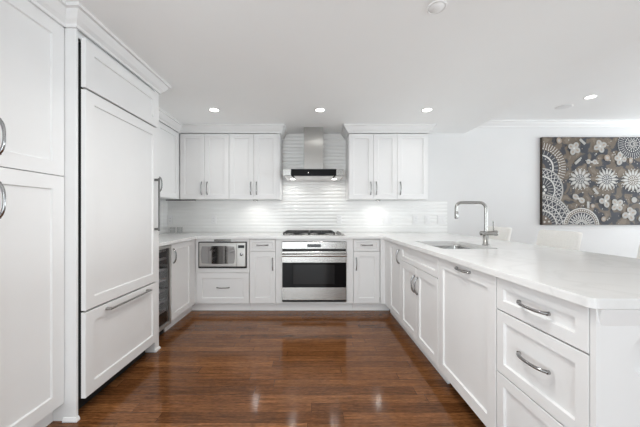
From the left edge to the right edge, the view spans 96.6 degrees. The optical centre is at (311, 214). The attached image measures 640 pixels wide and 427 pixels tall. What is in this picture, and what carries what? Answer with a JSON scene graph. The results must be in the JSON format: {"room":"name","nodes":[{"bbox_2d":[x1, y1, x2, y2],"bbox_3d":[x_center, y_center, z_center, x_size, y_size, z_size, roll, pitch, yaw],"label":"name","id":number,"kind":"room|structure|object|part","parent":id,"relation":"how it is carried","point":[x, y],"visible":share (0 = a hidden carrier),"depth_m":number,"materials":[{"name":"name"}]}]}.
{"room":"kitchen","nodes":[
{"label":"kitchen","id":0,"kind":"room"},
{"bbox_2d":[159,199,167,233],"bbox_3d":[-2.066,0.005,0.490,0.108,2.290,6.980,0,0,0],"label":"wall","id":1,"kind":"structure","parent":0,"point":[163,203],"depth_m":3.87,"materials":[{"name":"paint"}]},
{"bbox_2d":[159,108,181,198],"bbox_3d":[-1.817,-0.670,3.042,0.397,0.937,1.175,0,0,0],"label":"upper cabinet","id":2,"kind":"object","parent":1,"relation":"attached to","point":[168,125],"visible":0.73,"depth_m":3.38,"materials":[{"name":"paint"}]},
{"bbox_3d":[-1.700,-0.620,3.353,0.020,0.833,0.482,0,0,0],"label":"door","id":3,"kind":"part","parent":2,"relation":"part of","materials":[{"name":"paint"}]},
{"bbox_3d":[-1.654,-1.091,3.042,0.072,0.097,1.175,0,0,0],"label":"crown","id":4,"kind":"part","parent":2,"relation":"part of","materials":[{"name":"paint"}]},
{"bbox_2d":[46,300,485,426],"bbox_3d":[2.240,1.190,0.490,8.720,0.080,7.180,0,0,0],"label":"floor","id":5,"kind":"structure","parent":0,"point":[211,368],"depth_m":1.98,"materials":[{"name":"brown wood"}]},
{"bbox_2d":[0,0,65,426],"bbox_3d":[-1.659,0.005,1.194,0.702,2.289,0.788,0,0,0],"label":"tall cabinet","id":6,"kind":"object","parent":5,"relation":"on","point":[31,42],"visible":0.99,"depth_m":1.41,"materials":[{"name":"paint"}]},
{"bbox_3d":[-1.364,-0.065,1.252,0.036,0.166,0.016,0,0,0],"label":"handle","id":7,"kind":"part","parent":6,"relation":"part of","materials":[{"name":"silver metal"}]},
{"bbox_3d":[-1.364,-0.345,1.252,0.036,0.166,0.016,0,0,0],"label":"handle","id":8,"kind":"part","parent":6,"relation":"part of","materials":[{"name":"silver metal"}]},
{"bbox_3d":[-1.390,0.416,1.392,0.020,1.257,0.392,0,0,0],"label":"door","id":9,"kind":"part","parent":6,"relation":"part of","materials":[{"name":"paint"}]},
{"bbox_3d":[-1.390,-0.629,1.392,0.020,0.826,0.392,0,0,0],"label":"door","id":10,"kind":"part","parent":6,"relation":"part of","materials":[{"name":"paint"}]},
{"bbox_3d":[-1.344,-1.091,1.194,0.072,0.097,0.788,0,0,0],"label":"crown","id":11,"kind":"part","parent":6,"relation":"part of","materials":[{"name":"paint"}]},
{"bbox_2d":[47,1,170,422],"bbox_3d":[-1.610,0.005,2.020,0.732,2.289,1.004,0,0,0],"label":"refrigerator surround","id":12,"kind":"object","parent":5,"relation":"on","point":[80,23],"visible":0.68,"depth_m":1.59,"materials":[{"name":"paint"}]},
{"bbox_3d":[-1.646,0.006,1.597,0.660,2.288,0.015,0,0,0],"label":"panel","id":13,"kind":"part","parent":12,"relation":"part of","materials":[{"name":"paint"}]},
{"bbox_3d":[-1.345,1.139,1.591,0.080,0.023,0.025,0,0,0],"label":"shoe moulding","id":14,"kind":"part","parent":12,"relation":"part of","materials":[{"name":"white paint"}]},
{"bbox_3d":[-1.467,-1.091,2.020,0.446,0.097,1.004,0,0,0],"label":"crown","id":15,"kind":"part","parent":12,"relation":"part of","materials":[{"name":"paint"}]},
{"bbox_3d":[-1.646,0.006,2.417,0.660,2.288,0.065,0,0,0],"label":"panel","id":16,"kind":"part","parent":12,"relation":"part of","materials":[{"name":"paint"}]},
{"bbox_2d":[78,38,159,409],"bbox_3d":[-1.589,0.075,1.986,0.702,2.150,0.751,0,0,0],"label":"refrigerator","id":17,"kind":"object","parent":5,"relation":"on","point":[117,112],"visible":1,"depth_m":1.86,"materials":[{"name":"white wood"}]},
{"bbox_3d":[-1.292,-0.862,1.986,0.025,0.276,0.751,0,0,0],"label":"grille panel","id":18,"kind":"part","parent":17,"relation":"part of","materials":[{"name":"paint"}]},
{"bbox_3d":[-1.292,0.795,1.986,0.025,0.484,0.751,0,0,0],"label":"freezer drawer","id":19,"kind":"part","parent":17,"relation":"part of","materials":[{"name":"paint"}]},
{"bbox_3d":[-1.292,-0.085,1.986,0.025,1.254,0.751,0,0,0],"label":"door","id":20,"kind":"part","parent":17,"relation":"part of","materials":[{"name":"paint"}]},
{"bbox_3d":[-1.260,0.583,1.988,0.040,0.015,0.455,0,0,0],"label":"handle","id":21,"kind":"part","parent":17,"relation":"part of","materials":[{"name":"silver metal"}]},
{"bbox_3d":[-1.259,-0.085,2.318,0.042,0.430,0.017,0,0,0],"label":"handle","id":22,"kind":"part","parent":17,"relation":"part of","materials":[{"name":"silver metal"}]},
{"bbox_2d":[159,244,170,335],"bbox_3d":[-1.680,0.712,2.625,0.600,0.856,0.344,0,0,0],"label":"wine cooler","id":23,"kind":"object","parent":5,"relation":"on","point":[164,251],"visible":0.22,"depth_m":2.78,"materials":[{"name":"black glass"}]},
{"bbox_2d":[164,239,194,331],"bbox_3d":[-1.673,0.716,3.120,0.654,0.869,0.640,0,0,0],"label":"base cabinet","id":24,"kind":"object","parent":5,"relation":"on","point":[182,253],"visible":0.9,"depth_m":3.06,"materials":[{"name":"paint"}]},
{"bbox_3d":[-1.390,0.666,3.033,0.020,0.757,0.459,0,0,0],"label":"door","id":25,"kind":"part","parent":24,"relation":"part of","materials":[{"name":"paint"}]},
{"bbox_2d":[192,239,250,309],"bbox_3d":[-1.095,0.716,3.653,0.706,0.869,0.634,0,0,0],"label":"base cabinet","id":26,"kind":"object","parent":5,"relation":"on","point":[215,288],"visible":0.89,"depth_m":3.37,"materials":[{"name":"paint"}]},
{"bbox_2d":[198,242,246,267],"bbox_3d":[-1.054,0.472,3.563,0.570,0.310,0.454,0,0,0],"label":"microwave","id":27,"kind":"object","parent":26,"relation":"in","point":[210,254],"visible":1,"depth_m":3.35,"materials":[{"name":"silver plastic"}]},
{"bbox_3d":[-0.834,0.467,3.358,0.103,0.279,0.021,0,0,0],"label":"control panel","id":28,"kind":"part","parent":27,"relation":"part of","materials":[{"name":"silver metal"}]},
{"bbox_3d":[-1.054,0.866,3.380,0.619,0.359,0.020,0,0,0],"label":"drawer","id":29,"kind":"part","parent":26,"relation":"part of","materials":[{"name":"paint"}]},
{"bbox_2d":[250,239,275,309],"bbox_3d":[-0.585,0.716,3.653,0.310,0.869,0.634,0,0,0],"label":"base cabinet","id":30,"kind":"object","parent":5,"relation":"on","point":[262,251],"visible":0.95,"depth_m":3.37,"materials":[{"name":"paint"}]},
{"bbox_3d":[-0.585,0.358,3.380,0.306,0.140,0.020,0,0,0],"label":"drawer","id":31,"kind":"part","parent":30,"relation":"part of","materials":[{"name":"paint"}]},
{"bbox_2d":[276,239,352,309],"bbox_3d":[0.029,0.716,3.670,0.915,0.869,0.600,0,0,0],"label":"base cabinet","id":32,"kind":"object","parent":5,"relation":"on","point":[280,305],"visible":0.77,"depth_m":3.37,"materials":[{"name":"paint"}]},
{"bbox_2d":[282,241,346,301],"bbox_3d":[0.026,0.670,3.587,0.757,0.708,0.616,0,0,0],"label":"wall oven","id":33,"kind":"object","parent":32,"relation":"in","point":[312,271],"visible":1,"depth_m":3.34,"materials":[{"name":"silver metal"}]},
{"bbox_3d":[0.026,0.704,3.345,0.751,0.289,0.009,0,0,0],"label":"glass panel","id":34,"kind":"part","parent":33,"relation":"part of","materials":[{"name":"black glass"}]},
{"bbox_3d":[0.026,0.358,3.360,0.757,0.084,0.029,0,0,0],"label":"control panel","id":35,"kind":"part","parent":33,"relation":"part of","materials":[{"name":"metal"}]},
{"bbox_3d":[0.026,0.468,3.310,0.753,0.033,0.063,0,0,0],"label":"handle","id":36,"kind":"part","parent":33,"relation":"part of","materials":[{"name":"metal"}]},
{"bbox_2d":[352,239,388,309],"bbox_3d":[0.711,0.716,3.653,0.444,0.869,0.634,0,0,0],"label":"base cabinet","id":37,"kind":"object","parent":5,"relation":"on","point":[366,252],"visible":0.94,"depth_m":3.37,"materials":[{"name":"paint"}]},
{"bbox_3d":[0.646,0.358,3.380,0.310,0.140,0.020,0,0,0],"label":"drawer","id":38,"kind":"part","parent":37,"relation":"part of","materials":[{"name":"paint"}]},
{"bbox_3d":[0.646,0.739,3.380,0.310,0.613,0.020,0,0,0],"label":"door","id":39,"kind":"part","parent":37,"relation":"part of","materials":[{"name":"paint"}]},
{"bbox_2d":[380,239,407,333],"bbox_3d":[1.132,0.716,3.061,0.654,0.869,0.618,0,0,0],"label":"base cabinet","id":40,"kind":"object","parent":5,"relation":"on","point":[390,252],"visible":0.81,"depth_m":3.10,"materials":[{"name":"paint"}]},
{"bbox_3d":[0.869,0.666,2.962,0.020,0.757,0.416,0,0,0],"label":"door","id":41,"kind":"part","parent":40,"relation":"part of","materials":[{"name":"paint"}]},
{"bbox_2d":[401,244,452,383],"bbox_3d":[1.142,0.716,2.346,0.634,0.869,0.807,0,0,0],"label":"base cabinet","id":42,"kind":"object","parent":5,"relation":"on","point":[419,270],"visible":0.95,"depth_m":2.26,"materials":[{"name":"paint"}]},
{"bbox_3d":[0.869,0.741,2.548,0.020,0.609,0.400,0,0,0],"label":"door","id":43,"kind":"part","parent":42,"relation":"part of","materials":[{"name":"paint"}]},
{"bbox_3d":[0.843,0.576,2.382,0.036,0.151,0.016,0,0,0],"label":"handle","id":44,"kind":"part","parent":42,"relation":"part of","materials":[{"name":"silver metal"}]},
{"bbox_3d":[0.843,0.576,2.311,0.036,0.151,0.016,0,0,0],"label":"handle","id":45,"kind":"part","parent":42,"relation":"part of","materials":[{"name":"silver metal"}]},
{"bbox_3d":[0.869,0.360,2.346,0.020,0.144,0.803,0,0,0],"label":"false drawer","id":46,"kind":"part","parent":42,"relation":"part of","materials":[{"name":"paint"}]},
{"bbox_3d":[0.869,0.741,2.145,0.020,0.609,0.400,0,0,0],"label":"door","id":47,"kind":"part","parent":42,"relation":"part of","materials":[{"name":"paint"}]},
{"bbox_2d":[438,257,497,426],"bbox_3d":[1.132,0.719,1.635,0.614,0.862,0.605,0,0,0],"label":"dishwasher","id":48,"kind":"object","parent":5,"relation":"on","point":[467,297],"visible":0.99,"depth_m":1.56,"materials":[{"name":"white wood"}]},
{"bbox_3d":[0.843,0.312,1.616,0.036,0.016,0.151,0,0,0],"label":"handle","id":49,"kind":"part","parent":48,"relation":"part of","materials":[{"name":"silver metal"}]},
{"bbox_2d":[487,226,511,240],"bbox_3d":[1.932,0.644,3.320,0.532,1.013,0.410,0,0,0],"label":"counter stool","id":50,"kind":"object","parent":5,"relation":"on","point":[504,234],"visible":0.2,"depth_m":3.20,"materials":[{"name":"beige fabric"}]},
{"bbox_2d":[497,277,589,426],"bbox_3d":[1.142,0.716,1.105,0.634,0.869,0.446,0,0,0],"label":"base cabinet","id":51,"kind":"object","parent":5,"relation":"on","point":[543,339],"visible":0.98,"depth_m":1.08,"materials":[{"name":"paint"}]},
{"bbox_2d":[159,233,639,308],"bbox_3d":[-0.071,0.265,2.413,3.893,0.030,3.130,0,0,0],"label":"countertop","id":52,"kind":"structure","parent":51,"relation":"on","point":[587,279],"depth_m":1.53,"materials":[{"name":"white stone"}]},
{"bbox_2d":[282,230,344,235],"bbox_3d":[0.022,0.228,3.660,0.754,0.044,0.480,0,0,0],"label":"gas cooktop","id":53,"kind":"object","parent":52,"relation":"in","point":[287,232],"visible":1,"depth_m":3.51,"materials":[{"name":"metal"}]},
{"bbox_3d":[0.022,0.245,3.660,0.754,0.010,0.480,0,0,0],"label":"plate","id":54,"kind":"part","parent":53,"relation":"part of","materials":[{"name":"metal"}]},
{"bbox_2d":[435,244,478,248],"bbox_3d":[1.185,0.372,2.420,0.446,0.180,0.656,0,0,0],"label":"sink","id":55,"kind":"object","parent":52,"relation":"in","point":[455,246],"visible":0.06,"depth_m":2.72,"materials":[{"name":"silver metal"}]},
{"bbox_2d":[454,201,498,244],"bbox_3d":[1.366,0.067,2.375,0.356,0.366,0.054,0,0,0],"label":"faucet","id":56,"kind":"object","parent":52,"relation":"on","point":[485,233],"visible":0.96,"depth_m":2.36,"materials":[{"name":"silver metal"}]},
{"bbox_3d":[1.325,0.028,2.375,0.270,0.288,0.025,0,0,0],"label":"spout","id":57,"kind":"part","parent":56,"relation":"part of","materials":[{"name":"silver metal"}]},
{"bbox_3d":[0.869,0.885,1.105,0.020,0.320,0.441,0,0,0],"label":"drawer","id":58,"kind":"part","parent":51,"relation":"part of","materials":[{"name":"paint"}]},
{"bbox_3d":[0.843,0.570,1.105,0.036,0.016,0.161,0,0,0],"label":"handle","id":59,"kind":"part","parent":51,"relation":"part of","materials":[{"name":"silver metal"}]},
{"bbox_3d":[0.843,0.358,1.105,0.036,0.016,0.161,0,0,0],"label":"handle","id":60,"kind":"part","parent":51,"relation":"part of","materials":[{"name":"silver metal"}]},
{"bbox_3d":[0.869,0.360,1.105,0.020,0.144,0.441,0,0,0],"label":"drawer","id":61,"kind":"part","parent":51,"relation":"part of","materials":[{"name":"paint"}]},
{"bbox_2d":[536,230,582,250],"bbox_3d":[1.932,0.644,2.505,0.532,1.013,0.410,0,0,0],"label":"counter stool","id":62,"kind":"object","parent":5,"relation":"on","point":[571,240],"visible":0.17,"depth_m":2.45,"materials":[{"name":"beige fabric"}]},
{"bbox_2d":[590,308,639,426],"bbox_3d":[1.169,0.716,2.405,0.620,0.869,3.114,0,0,0],"label":"peninsula panel","id":63,"kind":"object","parent":5,"relation":"on","point":[614,333],"visible":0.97,"depth_m":0.86,"materials":[{"name":"paint"}]},
{"bbox_3d":[1.170,0.308,0.855,0.614,0.054,0.014,0,0,0],"label":"bed moulding","id":64,"kind":"part","parent":63,"relation":"part of","materials":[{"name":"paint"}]},
{"bbox_2d":[66,0,639,132],"bbox_3d":[2.240,-1.305,0.490,8.720,0.330,7.180,0,0,0],"label":"ceiling","id":65,"kind":"structure","parent":0,"point":[474,63],"depth_m":2.05,"materials":[{"name":"paint"}]},
{"bbox_2d":[209,108,219,111],"bbox_3d":[-1.060,-1.137,3.090,0.116,0.005,0.116,0,0,0],"label":"recessed light","id":66,"kind":"object","parent":65,"relation":"in","point":[210,109],"visible":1,"depth_m":3.10,"materials":[{"name":"white paint"}]},
{"bbox_2d":[315,108,324,111],"bbox_3d":[0.087,-1.137,3.090,0.116,0.005,0.116,0,0,0],"label":"recessed light","id":67,"kind":"object","parent":65,"relation":"in","point":[316,109],"visible":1,"depth_m":3.08,"materials":[{"name":"white paint"}]},
{"bbox_2d":[421,108,432,111],"bbox_3d":[1.247,-1.137,3.090,0.116,0.005,0.116,0,0,0],"label":"recessed light","id":68,"kind":"object","parent":65,"relation":"in","point":[425,109],"visible":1,"depth_m":3.08,"materials":[{"name":"white paint"}]},
{"bbox_2d":[426,0,446,13],"bbox_3d":[0.683,-1.137,1.562,0.104,0.006,0.104,0,0,0],"label":"ceiling speaker","id":69,"kind":"object","parent":65,"relation":"attached to","point":[438,6],"visible":1,"depth_m":1.56,"materials":[{"name":"white paint"}]},
{"bbox_2d":[555,104,572,109],"bbox_3d":[3.050,-1.307,3.450,0.170,0.006,0.170,0,0,0],"label":"ceiling vent","id":70,"kind":"object","parent":65,"relation":"in","point":[565,106],"visible":1,"depth_m":3.43,"materials":[{"name":"white paint"}]},
{"bbox_2d":[583,95,597,98],"bbox_3d":[3.090,-1.308,3.160,0.116,0.005,0.116,0,0,0],"label":"recessed light","id":71,"kind":"object","parent":65,"relation":"in","point":[590,96],"visible":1,"depth_m":3.16,"materials":[{"name":"white paint"}]},
{"bbox_2d":[167,127,639,257],"bbox_3d":[2.240,-0.080,4.025,8.720,2.460,0.110,0,0,0],"label":"wall","id":72,"kind":"structure","parent":0,"point":[498,167],"depth_m":3.98,"materials":[{"name":"paint"}]},
{"bbox_2d":[167,216,172,223],"bbox_3d":[-1.976,0.065,3.966,0.070,0.116,0.013,0,0,0],"label":"outlet","id":73,"kind":"object","parent":72,"relation":"attached to","point":[169,218],"visible":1,"depth_m":3.96,"materials":[{"name":"white plastic"}]},
{"bbox_2d":[180,124,230,199],"bbox_3d":[-1.374,-0.670,3.761,0.632,0.937,0.407,0,0,0],"label":"upper cabinet","id":74,"kind":"object","parent":72,"relation":"attached to","point":[204,148],"visible":1,"depth_m":3.63,"materials":[{"name":"paint"}]},
{"bbox_2d":[166,200,195,200],"bbox_3d":[-1.710,-0.192,3.720,0.380,0.018,0.044,0,0,0],"label":"light","id":75,"kind":"object","parent":74,"relation":"attached to","point":[166,200],"visible":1,"depth_m":3.70,"materials":[{"name":"silver metal"}]},
{"bbox_3d":[-1.526,-0.620,3.640,0.309,0.833,0.020,0,0,0],"label":"door","id":76,"kind":"part","parent":74,"relation":"part of","materials":[{"name":"paint"}]},
{"bbox_3d":[-1.374,-1.091,3.594,0.632,0.097,0.072,0,0,0],"label":"crown","id":77,"kind":"part","parent":74,"relation":"part of","materials":[{"name":"paint"}]},
{"bbox_3d":[-1.214,-0.620,3.640,0.309,0.833,0.020,0,0,0],"label":"door","id":78,"kind":"part","parent":74,"relation":"part of","materials":[{"name":"paint"}]},
{"bbox_2d":[168,201,281,232],"bbox_3d":[-1.217,0.027,3.976,1.606,0.445,0.008,0,0,0],"label":"tile backsplash","id":79,"kind":"structure","parent":72,"relation":"attached to","point":[188,216],"depth_m":3.97,"materials":[{"name":"white tile"}]},
{"bbox_2d":[227,124,286,199],"bbox_3d":[-0.700,-0.670,3.763,0.715,0.937,0.410,0,0,0],"label":"upper cabinet","id":80,"kind":"object","parent":72,"relation":"attached to","point":[255,150],"visible":1,"depth_m":3.63,"materials":[{"name":"paint"}]},
{"bbox_3d":[-0.899,-0.620,3.640,0.312,0.833,0.020,0,0,0],"label":"door","id":81,"kind":"part","parent":80,"relation":"part of","materials":[{"name":"paint"}]},
{"bbox_3d":[-0.700,-1.091,3.763,0.715,0.097,0.410,0,0,0],"label":"crown","id":82,"kind":"part","parent":80,"relation":"part of","materials":[{"name":"paint"}]},
{"bbox_3d":[-0.587,-0.620,3.640,0.307,0.833,0.020,0,0,0],"label":"door","id":83,"kind":"part","parent":80,"relation":"part of","materials":[{"name":"paint"}]},
{"bbox_2d":[283,127,343,180],"bbox_3d":[0.020,-0.792,3.723,0.752,0.694,0.489,0,0,0],"label":"range hood","id":84,"kind":"object","parent":72,"relation":"attached to","point":[313,170],"visible":1,"depth_m":3.69,"materials":[{"name":"silver metal"}]},
{"bbox_3d":[0.020,-0.520,3.484,0.556,0.084,0.008,0,0,0],"label":"control panel","id":85,"kind":"part","parent":84,"relation":"part of","materials":[{"name":"black glass"}]},
{"bbox_2d":[282,134,345,232],"bbox_3d":[0.028,-0.443,3.975,0.883,1.384,0.010,0,0,0],"label":"tile backsplash","id":86,"kind":"structure","parent":72,"relation":"attached to","point":[306,205],"depth_m":3.97,"materials":[{"name":"white tile"}]},
{"bbox_2d":[341,124,398,199],"bbox_3d":[0.741,-0.670,3.763,0.688,0.937,0.410,0,0,0],"label":"upper cabinet","id":87,"kind":"object","parent":72,"relation":"attached to","point":[371,149],"visible":1,"depth_m":3.63,"materials":[{"name":"paint"}]},
{"bbox_3d":[0.627,-0.620,3.640,0.309,0.833,0.020,0,0,0],"label":"door","id":88,"kind":"part","parent":87,"relation":"part of","materials":[{"name":"paint"}]},
{"bbox_3d":[0.741,-1.091,3.763,0.688,0.097,0.410,0,0,0],"label":"crown","id":89,"kind":"part","parent":87,"relation":"part of","materials":[{"name":"paint"}]},
{"bbox_3d":[0.934,-0.620,3.640,0.299,0.833,0.020,0,0,0],"label":"door","id":90,"kind":"part","parent":87,"relation":"part of","materials":[{"name":"paint"}]},
{"bbox_2d":[346,201,446,232],"bbox_3d":[1.177,0.027,3.976,1.416,0.445,0.008,0,0,0],"label":"tile backsplash","id":91,"kind":"structure","parent":72,"relation":"attached to","point":[361,216],"depth_m":3.97,"materials":[{"name":"white tile"}]},
{"bbox_2d":[413,216,417,223],"bbox_3d":[1.438,0.065,3.966,0.070,0.116,0.013,0,0,0],"label":"outlet","id":92,"kind":"object","parent":72,"relation":"attached to","point":[415,218],"visible":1,"depth_m":3.96,"materials":[{"name":"white plastic"}]},
{"bbox_2d":[395,124,436,199],"bbox_3d":[1.320,-0.670,3.763,0.470,0.937,0.410,0,0,0],"label":"upper cabinet","id":93,"kind":"object","parent":72,"relation":"attached to","point":[412,139],"visible":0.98,"depth_m":3.64,"materials":[{"name":"paint"}]},
{"bbox_3d":[1.283,-0.620,3.640,0.392,0.833,0.020,0,0,0],"label":"door","id":94,"kind":"part","parent":93,"relation":"part of","materials":[{"name":"paint"}]},
{"bbox_3d":[1.320,-1.091,3.763,0.470,0.097,0.410,0,0,0],"label":"crown","id":95,"kind":"part","parent":93,"relation":"part of","materials":[{"name":"paint"}]},
{"bbox_2d":[425,216,429,223],"bbox_3d":[1.606,0.065,3.965,0.070,0.116,0.014,0,0,0],"label":"light switch","id":96,"kind":"object","parent":72,"relation":"attached to","point":[427,218],"visible":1,"depth_m":3.96,"materials":[{"name":"white plastic"}]},
{"bbox_2d":[437,216,445,223],"bbox_3d":[1.802,0.065,3.965,0.116,0.116,0.014,0,0,0],"label":"light switch","id":97,"kind":"object","parent":72,"relation":"attached to","point":[440,219],"visible":1,"depth_m":3.96,"materials":[{"name":"white plastic"}]},
{"bbox_2d":[477,120,639,126],"bbox_3d":[4.315,-1.268,3.949,4.370,0.085,0.062,0,0,0],"label":"trim","id":98,"kind":"structure","parent":72,"relation":"attached to","point":[491,123],"depth_m":3.94,"materials":[{"name":"white paint"}]},
{"bbox_2d":[540,137,639,224],"bbox_3d":[4.255,-0.470,3.956,2.150,1.216,0.046,0,0,0],"label":"painting","id":99,"kind":"object","parent":72,"relation":"attached to","point":[584,180],"visible":1,"depth_m":3.94,"materials":[{"name":"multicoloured fabric"}]}
]}

